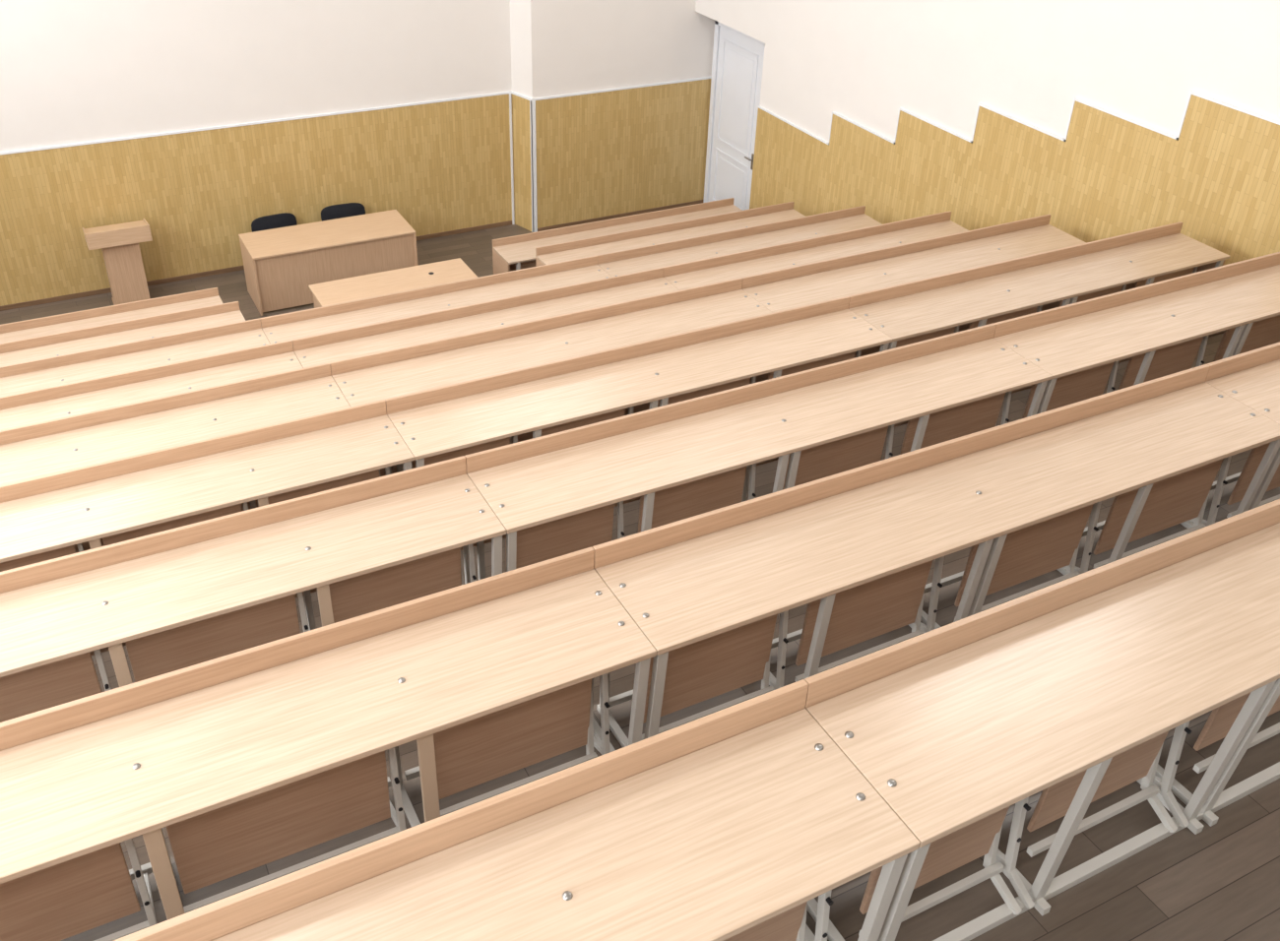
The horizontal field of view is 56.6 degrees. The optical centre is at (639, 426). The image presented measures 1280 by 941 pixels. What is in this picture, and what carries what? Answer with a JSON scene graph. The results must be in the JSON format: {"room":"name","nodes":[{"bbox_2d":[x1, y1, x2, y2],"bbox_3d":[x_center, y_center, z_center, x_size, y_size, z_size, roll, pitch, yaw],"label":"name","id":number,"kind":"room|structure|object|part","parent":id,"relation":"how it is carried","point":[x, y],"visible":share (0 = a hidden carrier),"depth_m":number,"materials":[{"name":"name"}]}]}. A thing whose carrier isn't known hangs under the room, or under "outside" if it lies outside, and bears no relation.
{"room":"lecture hall","nodes":[
{"label":"lecture hall","id":0,"kind":"room"},
{"bbox_2d":[0,0,511,152],"bbox_3d":[-6.070,-5.143,13.079,10.170,7.729,0.300,-14,36,-24],"label":"wall","id":1,"kind":"structure","parent":0,"point":[72,71],"depth_m":14.13,"materials":[{"name":"white paint"}]},
{"bbox_2d":[0,93,514,306],"bbox_3d":[-6.038,-2.613,14.556,9.689,1.879,0.020,-14,36,-24],"label":"wall panel","id":2,"kind":"object","parent":1,"relation":"attached to","point":[445,165],"visible":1,"depth_m":14.94,"materials":[{"name":"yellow wood"}]},
{"bbox_2d":[0,199,703,311],"bbox_3d":[-4.675,-2.070,15.481,12.610,0.060,0.418,-14,36,-24],"label":"baseboard","id":3,"kind":"structure","parent":1,"relation":"attached to","point":[468,229],"depth_m":15.43,"materials":[{"name":"brown wood"}]},
{"bbox_2d":[0,76,711,232],"bbox_3d":[-4.652,-2.854,14.996,12.610,1.904,0.430,-14,36,-24],"label":"trim","id":4,"kind":"structure","parent":1,"relation":"attached to","point":[532,100],"depth_m":15.87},
{"bbox_2d":[0,224,531,324],"bbox_3d":[-0.586,2.361,9.108,13.210,0.300,18.600,-14,36,-24],"label":"floor","id":5,"kind":"structure","parent":0,"point":[475,248],"depth_m":15.10,"materials":[{"name":"laminate"}]},
{"bbox_2d":[82,218,152,305],"bbox_3d":[-6.194,-1.956,14.268,0.700,1.070,0.480,-14,36,-24],"label":"lectern","id":6,"kind":"object","parent":5,"relation":"on","point":[118,243],"visible":0.85,"depth_m":14.08,"materials":[{"name":"brown wood"}]},
{"bbox_2d":[251,212,297,232],"bbox_3d":[-4.607,-2.310,15.235,0.580,0.736,0.410,-16,37,-26],"label":"office chair","id":7,"kind":"object","parent":5,"relation":"on","point":[277,221],"visible":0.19,"depth_m":15.18,"materials":[{"name":"black fabric"}]},
{"bbox_2d":[238,209,418,316],"bbox_3d":[-3.870,-2.076,14.887,2.000,0.760,0.780,-14,36,-24],"label":"desk","id":8,"kind":"object","parent":5,"relation":"on","point":[280,264],"visible":0.84,"depth_m":14.55,"materials":[{"name":"brown wood"}]},
{"bbox_3d":[-3.706,-1.906,14.627,1.960,0.704,0.018,-14,36,-24],"label":"panel","id":9,"kind":"part","parent":8,"relation":"part of","materials":[{"name":"brown wood"}]},
{"bbox_2d":[320,202,365,221],"bbox_3d":[-3.832,-2.515,15.604,0.580,0.736,0.410,-12,35,-21],"label":"office chair","id":10,"kind":"object","parent":5,"relation":"on","point":[340,211],"visible":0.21,"depth_m":15.55,"materials":[{"name":"black fabric"}]},
{"bbox_2d":[0,197,741,343],"bbox_3d":[-3.099,-1.431,13.838,10.080,0.850,0.522,-14,36,-24],"label":"desks","id":11,"kind":"object","parent":5,"relation":"on","point":[516,252],"visible":0.12,"depth_m":14.27,"materials":[{"name":"brown wood"}]},
{"bbox_3d":[-6.167,-0.922,12.571,3.388,0.550,0.024,-14,36,-24],"label":"rail","id":12,"kind":"part","parent":11,"relation":"part of","materials":[{"name":"brown wood"}]},
{"bbox_2d":[509,259,536,265],"bbox_3d":[-0.196,-2.396,15.133,3.390,0.016,0.323,-14,36,-24],"label":"shelf","id":13,"kind":"object","parent":11,"relation":"attached to","point":[529,263],"depth_m":14.45,"materials":[{"name":"brown wood"}]},
{"bbox_3d":[-0.281,-2.430,15.299,3.448,0.550,0.024,-14,36,-24],"label":"rail","id":14,"kind":"part","parent":11,"relation":"part of","materials":[{"name":"brown wood"}]},
{"bbox_2d":[308,257,477,308],"bbox_3d":[-2.821,-1.344,13.798,1.820,0.763,0.600,-14,36,-24],"label":"table","id":15,"kind":"object","parent":5,"relation":"on","point":[348,289],"visible":0.5,"depth_m":13.57,"materials":[{"name":"brown wood"}]},
{"bbox_2d":[509,0,714,98],"bbox_3d":[-0.175,-6.533,15.621,3.320,7.729,0.700,-14,36,-24],"label":"wall","id":16,"kind":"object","parent":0,"point":[558,47],"depth_m":15.91,"materials":[{"name":"white paint"}]},
{"bbox_2d":[511,78,711,231],"bbox_3d":[-0.382,-3.941,16.987,2.940,1.879,0.420,-14,36,-24],"label":"wall panel","id":17,"kind":"object","parent":16,"relation":"attached to","point":[599,155],"visible":0.84,"depth_m":16.77,"materials":[{"name":"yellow wood"}]},
{"bbox_2d":[61,333,1279,940],"bbox_3d":[0.177,1.074,6.323,12.260,4.909,14.434,-14,36,-24],"label":"tiers","id":18,"kind":"object","parent":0,"point":[1221,882],"visible":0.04,"depth_m":3.89,"materials":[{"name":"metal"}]},
{"bbox_2d":[0,201,805,366],"bbox_3d":[-2.457,-1.149,12.608,10.080,0.850,0.522,-14,36,-24],"label":"desks","id":19,"kind":"object","parent":18,"relation":"on","point":[97,337],"visible":0.14,"depth_m":11.81,"materials":[{"name":"brown wood"}]},
{"bbox_3d":[-5.524,-0.639,11.341,3.388,0.550,0.024,-14,36,-24],"label":"rail","id":20,"kind":"part","parent":19,"relation":"part of","materials":[{"name":"brown wood"}]},
{"bbox_3d":[0.361,-2.148,14.069,3.448,0.550,0.024,-14,36,-24],"label":"rail","id":21,"kind":"part","parent":19,"relation":"part of","materials":[{"name":"brown wood"}]},
{"bbox_2d":[0,205,882,396],"bbox_3d":[-1.814,-0.869,11.377,10.080,0.850,0.522,-14,36,-24],"label":"desks","id":22,"kind":"object","parent":18,"relation":"on","point":[37,374],"visible":0.2,"depth_m":11.11,"materials":[{"name":"brown wood"}]},
{"bbox_3d":[-4.895,-0.355,10.104,3.358,0.550,0.024,-14,36,-24],"label":"rail","id":23,"kind":"part","parent":22,"relation":"part of","materials":[{"name":"brown wood"}]},
{"bbox_3d":[-1.926,-1.117,11.480,3.358,0.550,0.024,-14,36,-24],"label":"rail","id":24,"kind":"part","parent":22,"relation":"part of","materials":[{"name":"brown wood"}]},
{"bbox_3d":[1.044,-1.878,12.856,3.358,0.550,0.024,-14,36,-24],"label":"rail","id":25,"kind":"part","parent":22,"relation":"part of","materials":[{"name":"brown wood"}]},
{"bbox_2d":[0,210,968,430],"bbox_3d":[-1.170,-0.584,10.144,10.080,0.850,0.522,-14,36,-24],"label":"desks","id":26,"kind":"object","parent":18,"relation":"on","point":[106,392],"visible":0.14,"depth_m":9.84,"materials":[{"name":"brown wood"}]},
{"bbox_3d":[-4.251,-0.071,8.871,3.358,0.550,0.024,-14,36,-24],"label":"rail","id":27,"kind":"part","parent":26,"relation":"part of","materials":[{"name":"brown wood"}]},
{"bbox_3d":[-1.282,-0.832,10.247,3.358,0.550,0.024,-14,36,-24],"label":"rail","id":28,"kind":"part","parent":26,"relation":"part of","materials":[{"name":"brown wood"}]},
{"bbox_3d":[1.688,-1.593,11.623,3.358,0.550,0.024,-14,36,-24],"label":"rail","id":29,"kind":"part","parent":26,"relation":"part of","materials":[{"name":"brown wood"}]},
{"bbox_2d":[0,214,1086,485],"bbox_3d":[-0.559,-0.340,8.959,10.080,0.850,0.522,-14,36,-24],"label":"desks","id":30,"kind":"object","parent":18,"relation":"on","point":[44,448],"visible":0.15,"depth_m":8.55,"materials":[{"name":"brown wood"}]},
{"bbox_3d":[-3.639,0.173,7.686,3.358,0.550,0.024,-14,36,-24],"label":"rail","id":31,"kind":"part","parent":30,"relation":"part of","materials":[{"name":"brown wood"}]},
{"bbox_3d":[-0.670,-0.588,9.063,3.358,0.550,0.024,-14,36,-24],"label":"rail","id":32,"kind":"part","parent":30,"relation":"part of","materials":[{"name":"brown wood"}]},
{"bbox_3d":[2.299,-1.349,10.439,3.358,0.550,0.024,-14,36,-24],"label":"rail","id":33,"kind":"part","parent":30,"relation":"part of","materials":[{"name":"brown wood"}]},
{"bbox_2d":[0,221,1230,572],"bbox_3d":[0.091,-0.056,7.716,10.080,0.850,0.522,-14,36,-24],"label":"desks","id":34,"kind":"object","parent":18,"relation":"on","point":[52,516],"visible":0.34,"depth_m":7.21,"materials":[{"name":"brown wood"}]},
{"bbox_3d":[-2.990,0.457,6.443,3.358,0.550,0.024,-14,36,-24],"label":"rail","id":35,"kind":"part","parent":34,"relation":"part of","materials":[{"name":"brown wood"}]},
{"bbox_3d":[-0.021,-0.304,7.819,3.358,0.550,0.024,-14,36,-24],"label":"rail","id":36,"kind":"part","parent":34,"relation":"part of","materials":[{"name":"brown wood"}]},
{"bbox_3d":[2.949,-1.065,9.195,3.358,0.550,0.024,-14,36,-24],"label":"rail","id":37,"kind":"part","parent":34,"relation":"part of","materials":[{"name":"brown wood"}]},
{"bbox_2d":[0,342,1279,940],"bbox_3d":[1.413,0.556,5.202,10.080,0.850,0.522,-14,36,-24],"label":"desks","id":38,"kind":"object","parent":18,"relation":"on","point":[251,758],"visible":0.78,"depth_m":4.29,"materials":[{"name":"brown wood"}]},
{"bbox_3d":[-1.668,1.069,3.929,3.358,0.550,0.024,-14,36,-24],"label":"rail","id":39,"kind":"part","parent":38,"relation":"part of","materials":[{"name":"brown wood"}]},
{"bbox_3d":[1.301,0.307,5.305,3.358,0.550,0.024,-14,36,-24],"label":"rail","id":40,"kind":"part","parent":38,"relation":"part of","materials":[{"name":"brown wood"}]},
{"bbox_3d":[4.271,-0.454,6.681,3.358,0.550,0.024,-14,36,-24],"label":"rail","id":41,"kind":"part","parent":38,"relation":"part of","materials":[{"name":"brown wood"}]},
{"bbox_2d":[0,252,1279,722],"bbox_3d":[0.744,0.244,6.472,10.080,0.850,0.522,-14,36,-24],"label":"desks","id":42,"kind":"object","parent":18,"relation":"on","point":[176,599],"visible":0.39,"depth_m":5.79,"materials":[{"name":"brown wood"}]},
{"bbox_3d":[-2.337,0.757,5.199,3.358,0.550,0.024,-14,36,-24],"label":"rail","id":43,"kind":"part","parent":42,"relation":"part of","materials":[{"name":"brown wood"}]},
{"bbox_3d":[0.633,-0.004,6.575,3.358,0.550,0.024,-14,36,-24],"label":"rail","id":44,"kind":"part","parent":42,"relation":"part of","materials":[{"name":"brown wood"}]},
{"bbox_3d":[3.602,-0.765,7.952,3.358,0.550,0.024,-14,36,-24],"label":"rail","id":45,"kind":"part","parent":42,"relation":"part of","materials":[{"name":"brown wood"}]},
{"bbox_2d":[113,499,1279,940],"bbox_3d":[2.042,0.794,3.976,10.080,0.850,0.522,-14,36,-24],"label":"desks","id":46,"kind":"object","parent":18,"relation":"on","point":[905,763],"visible":1,"depth_m":3.14,"materials":[{"name":"brown wood"}]},
{"bbox_3d":[-1.039,1.307,2.703,3.358,0.550,0.024,-14,36,-24],"label":"rail","id":47,"kind":"part","parent":46,"relation":"part of","materials":[{"name":"brown wood"}]},
{"bbox_3d":[1.930,0.546,4.079,3.358,0.550,0.024,-14,36,-24],"label":"rail","id":48,"kind":"part","parent":46,"relation":"part of","materials":[{"name":"brown wood"}]},
{"bbox_2d":[695,0,1279,141],"bbox_3d":[5.170,-2.253,9.226,0.450,7.729,17.900,-14,36,-24],"label":"wall","id":49,"kind":"structure","parent":0,"point":[862,61],"depth_m":11.49,"materials":[{"name":"white paint"}]},
{"bbox_2d":[703,20,765,202],"bbox_3d":[1.320,-4.178,16.660,0.094,2.740,1.340,-14,36,-24],"label":"door frame","id":50,"kind":"structure","parent":49,"relation":"in","point":[718,25],"depth_m":16.89,"materials":[{"name":"white paint"}]},
{"bbox_3d":[1.506,-3.690,16.484,0.059,0.220,0.150,-14,36,-24],"label":"handle","id":51,"kind":"part","parent":50,"relation":"part of","materials":[{"name":"metal"}]},
{"bbox_2d":[707,26,764,210],"bbox_3d":[1.344,-4.146,16.696,0.035,2.630,1.140,-14,36,-24],"label":"door","id":52,"kind":"structure","parent":49,"relation":"in","point":[725,33],"depth_m":16.61,"materials":[{"name":"white wood"}]},
{"bbox_2d":[712,39,759,210],"bbox_3d":[1.322,-4.141,16.686,0.015,2.350,0.880,-14,36,-24],"label":"panel","id":53,"kind":"object","parent":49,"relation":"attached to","point":[738,68],"depth_m":16.57,"materials":[{"name":"white wood"}]},
{"bbox_2d":[749,94,1279,265],"bbox_3d":[5.242,-1.453,8.940,0.020,6.692,15.669,-14,36,-24],"label":"wall panel","id":54,"kind":"object","parent":49,"relation":"attached to","point":[1111,176],"visible":0.37,"depth_m":11.24,"materials":[{"name":"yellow wood"}]},
{"bbox_2d":[757,90,1279,145],"bbox_3d":[5.272,-2.309,8.393,0.026,4.700,15.669,-14,36,-24],"label":"trim","id":55,"kind":"structure","parent":49,"relation":"attached to","point":[1269,119],"depth_m":11.23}
]}

